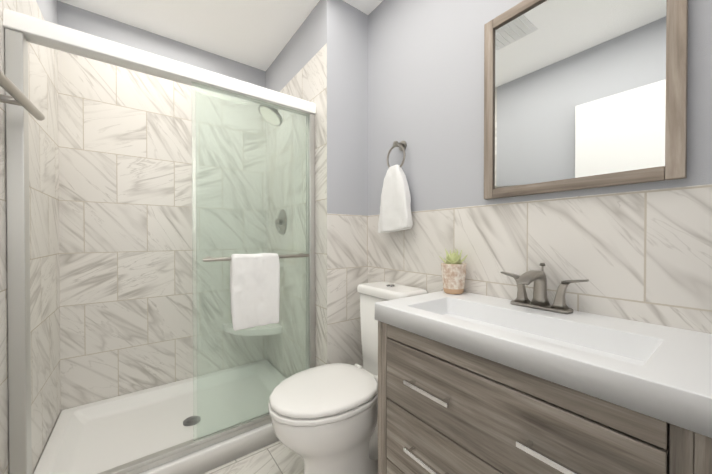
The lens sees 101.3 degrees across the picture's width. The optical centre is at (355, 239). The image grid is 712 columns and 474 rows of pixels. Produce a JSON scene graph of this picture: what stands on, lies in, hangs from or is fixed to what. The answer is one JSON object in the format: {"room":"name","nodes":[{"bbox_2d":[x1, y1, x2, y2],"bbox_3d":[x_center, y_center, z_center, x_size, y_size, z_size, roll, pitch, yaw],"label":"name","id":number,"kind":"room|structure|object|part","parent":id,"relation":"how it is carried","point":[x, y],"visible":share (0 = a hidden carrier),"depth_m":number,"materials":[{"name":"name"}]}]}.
{"room":"bathroom","nodes":[
{"label":"bathroom","id":0,"kind":"room"},
{"bbox_2d":[0,0,8,473],"bbox_3d":[-1.166,-0.131,0.951,0.001,2.440,0.190,0,1,-37],"label":"tiled wall","id":1,"kind":"structure","parent":0,"point":[4,444],"depth_m":0.99,"materials":[{"name":"tile"}]},
{"bbox_2d":[7,0,60,473],"bbox_3d":[-1.460,-0.135,1.349,0.001,2.440,0.800,0,1,-37],"label":"wall","id":2,"kind":"structure","parent":0,"point":[44,244],"depth_m":1.40,"materials":[{"name":"tile"}]},
{"bbox_2d":[57,0,265,410],"bbox_3d":[-1.216,-0.140,2.028,1.200,2.440,0.001,0,1,-37],"label":"wall","id":3,"kind":"structure","parent":0,"point":[125,222],"depth_m":1.84,"materials":[{"name":"tile"}]},
{"bbox_2d":[58,0,382,70],"bbox_3d":[-0.165,-1.350,0.842,1.490,0.001,3.140,0,1,-37],"label":"ceiling","id":4,"kind":"structure","parent":0,"point":[258,34],"depth_m":1.81,"materials":[{"name":"white paint"}]},
{"bbox_2d":[204,441,303,473],"bbox_3d":[-0.165,1.090,0.863,1.490,0.001,3.140,0,1,-37],"label":"floor","id":5,"kind":"structure","parent":0,"point":[278,457],"depth_m":1.41,"materials":[{"name":"tile"}]},
{"bbox_2d":[33,377,279,473],"bbox_3d":[-0.961,1.032,1.693,1.196,0.100,0.853,0,1,-37],"label":"shower tray","id":6,"kind":"object","parent":5,"relation":"on","point":[96,437],"visible":0.69,"depth_m":1.52,"materials":[{"name":"white plastic"}]},
{"bbox_2d":[5,28,314,473],"bbox_3d":[-0.739,0.129,1.385,1.198,1.711,0.064,0,1,-37],"label":"shower door frame","id":7,"kind":"structure","parent":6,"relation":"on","point":[18,256],"depth_m":1.03,"materials":[{"name":"silver metal"}]},
{"bbox_2d":[3,8,315,114],"bbox_3d":[-0.737,-0.765,1.375,1.198,0.076,0.070,0,1,-37],"label":"header rail","id":8,"kind":"object","parent":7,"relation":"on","point":[38,31],"visible":0.95,"depth_m":1.21,"materials":[{"name":"white metal"}]},
{"bbox_2d":[192,82,308,440],"bbox_3d":[-0.517,0.106,1.531,0.598,1.664,0.006,0,1,-37],"label":"glass","id":9,"kind":"object","parent":7,"relation":"attached to","point":[250,175],"visible":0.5,"depth_m":1.49,"materials":[{"name":"clear glass"}]},
{"bbox_2d":[203,253,309,261],"bbox_3d":[-0.494,0.094,1.512,0.540,0.028,0.050,0,1,-37],"label":"towel rail","id":10,"kind":"object","parent":9,"relation":"attached to","point":[210,259],"visible":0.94,"depth_m":1.40,"materials":[{"name":"silver metal"}]},
{"bbox_2d":[230,253,279,330],"bbox_3d":[-0.508,0.257,1.482,0.245,0.372,0.052,0,1,-37],"label":"towel","id":11,"kind":"object","parent":10,"relation":"hanging from","point":[254,290],"visible":1,"depth_m":1.46,"materials":[{"name":"white fabric"}]},
{"bbox_2d":[268,282,427,473],"bbox_3d":[-0.037,0.657,1.315,0.717,0.856,0.376,0,1,-37],"label":"toilet","id":12,"kind":"object","parent":5,"relation":"on","point":[324,419],"visible":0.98,"depth_m":1.18,"materials":[{"name":"white ceramic"}]},
{"bbox_3d":[-0.136,0.659,1.242,0.470,0.020,0.376,0,1,-37],"label":"seat","id":13,"kind":"part","parent":12,"relation":"part of","materials":[{"name":"white plastic"}]},
{"bbox_3d":[-0.136,0.629,1.242,0.461,0.033,0.370,0,1,-37],"label":"lid","id":14,"kind":"part","parent":12,"relation":"part of","materials":[{"name":"white ceramic"}]},
{"bbox_3d":[-0.114,0.879,1.260,0.509,0.414,0.360,0,1,-37],"label":"bowl","id":15,"kind":"part","parent":12,"relation":"part of","materials":[{"name":"white ceramic"}]},
{"bbox_3d":[0.176,0.481,1.471,0.176,0.394,0.330,0,1,-37],"label":"tank","id":16,"kind":"part","parent":12,"relation":"part of","materials":[{"name":"white ceramic"}]},
{"bbox_3d":[0.174,0.260,1.468,0.192,0.046,0.350,0,1,-37],"label":"tank lid","id":17,"kind":"part","parent":12,"relation":"part of","materials":[{"name":"white ceramic"}]},
{"bbox_2d":[375,263,711,473],"bbox_3d":[0.466,0.585,0.863,0.467,1.008,0.780,0,1,-37],"label":"bathroom vanity","id":18,"kind":"object","parent":5,"relation":"on","point":[473,383],"visible":0.98,"depth_m":0.70,"materials":[{"name":"grey"}]},
{"bbox_3d":[0.313,0.867,0.751,0.022,0.207,0.667,0,1,-37],"label":"drawer","id":19,"kind":"part","parent":18,"relation":"part of","materials":[{"name":"brown wood"}]},
{"bbox_3d":[0.306,0.652,0.714,0.032,0.012,0.495,0,1,-37],"label":"handle","id":20,"kind":"part","parent":18,"relation":"part of","materials":[{"name":"silver metal"}]},
{"bbox_3d":[0.313,0.656,0.750,0.022,0.204,0.667,0,1,-37],"label":"drawer","id":21,"kind":"part","parent":18,"relation":"part of","materials":[{"name":"brown wood"}]},
{"bbox_3d":[0.306,0.443,0.712,0.032,0.012,0.495,0,1,-37],"label":"handle","id":22,"kind":"part","parent":18,"relation":"part of","materials":[{"name":"silver metal"}]},
{"bbox_3d":[0.314,0.316,0.747,0.020,0.049,0.667,0,1,-37],"label":"rail","id":23,"kind":"part","parent":18,"relation":"part of","materials":[{"name":"brown wood"}]},
{"bbox_3d":[0.313,0.448,0.748,0.022,0.204,0.667,0,1,-37],"label":"drawer","id":24,"kind":"part","parent":18,"relation":"part of","materials":[{"name":"brown wood"}]},
{"bbox_2d":[375,291,711,437],"bbox_3d":[0.475,0.273,0.867,0.443,0.088,0.780,0,1,-37],"label":"countertop","id":25,"kind":"structure","parent":18,"relation":"on","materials":[{"name":"white stone"}]},
{"bbox_2d":[439,249,467,293],"bbox_3d":[0.408,0.133,1.226,0.107,0.185,0.108,0,1,-37],"label":"plant pot","id":26,"kind":"object","parent":25,"relation":"on","point":[453,268],"visible":0.96,"depth_m":1.19,"materials":[{"name":"beige ceramic"}]},
{"bbox_2d":[501,263,588,313],"bbox_3d":[0.571,0.154,0.940,0.158,0.148,0.257,0,1,-37],"label":"faucet","id":27,"kind":"object","parent":25,"relation":"on","point":[539,304],"depth_m":0.95,"materials":[{"name":"silver metal"}]},
{"bbox_2d":[266,11,312,101],"bbox_3d":[-0.496,-0.141,2.063,0.001,2.440,0.800,0,1,-37],"label":"wall","id":28,"kind":"structure","parent":0,"point":[289,70],"depth_m":1.91,"materials":[{"name":"paint"}]},
{"bbox_2d":[312,0,326,366],"bbox_3d":[-0.209,-0.137,1.676,0.001,2.440,0.165,0,1,-37],"label":"wall","id":29,"kind":"structure","parent":0,"point":[319,16],"depth_m":1.66,"materials":[{"name":"tile"}]},
{"bbox_2d":[327,0,367,365],"bbox_3d":[-0.043,-0.138,1.696,0.290,2.440,0.001,0,1,-37],"label":"wall","id":30,"kind":"structure","parent":0,"point":[347,149],"depth_m":1.69,"materials":[{"name":"tile"}]},
{"bbox_2d":[368,0,711,333],"bbox_3d":[0.721,-0.131,0.908,0.001,2.440,2.175,0,1,-37],"label":"wall","id":31,"kind":"structure","parent":0,"point":[640,252],"depth_m":1.15,"materials":[{"name":"tile"}]},
{"bbox_2d":[378,141,412,232],"bbox_3d":[0.206,-0.275,1.528,0.085,0.485,0.235,0,1,-37],"label":"towel ring","id":32,"kind":"object","parent":31,"relation":"attached to","point":[395,215],"visible":1,"depth_m":1.49,"materials":[{"name":"white fabric"}]},
{"bbox_2d":[493,0,664,198],"bbox_3d":[0.674,-0.501,0.948,0.022,0.690,0.461,0,1,-37],"label":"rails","id":33,"kind":"object","parent":31,"relation":"attached to","point":[652,174],"visible":0.88,"depth_m":0.93,"materials":[{"name":"brown wood"}]},
{"bbox_2d":[484,0,687,199],"bbox_3d":[0.674,-0.501,0.948,0.022,0.690,0.534,0,1,-37],"label":"mirror","id":34,"kind":"object","parent":31,"relation":"attached to","point":[579,88],"depth_m":0.90,"materials":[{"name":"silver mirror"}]},
{"bbox_3d":[0.674,-0.501,0.948,0.022,0.690,0.534,0,1,-37],"label":"mirror frame sides","id":35,"kind":"part","parent":34,"relation":"part of","materials":[{"name":"wood"}]},
{"label":"wall","id":36,"kind":"structure","parent":0,"visible":0},
{"bbox_2d":[0,70,44,120],"bbox_3d":[-0.949,-0.416,0.736,0.092,0.096,0.762,0,1,-37],"label":"towel rail","id":37,"kind":"object","parent":36,"relation":"attached to","point":[17,96],"visible":1,"depth_m":0.89,"materials":[{"name":"silver metal"}]}
]}

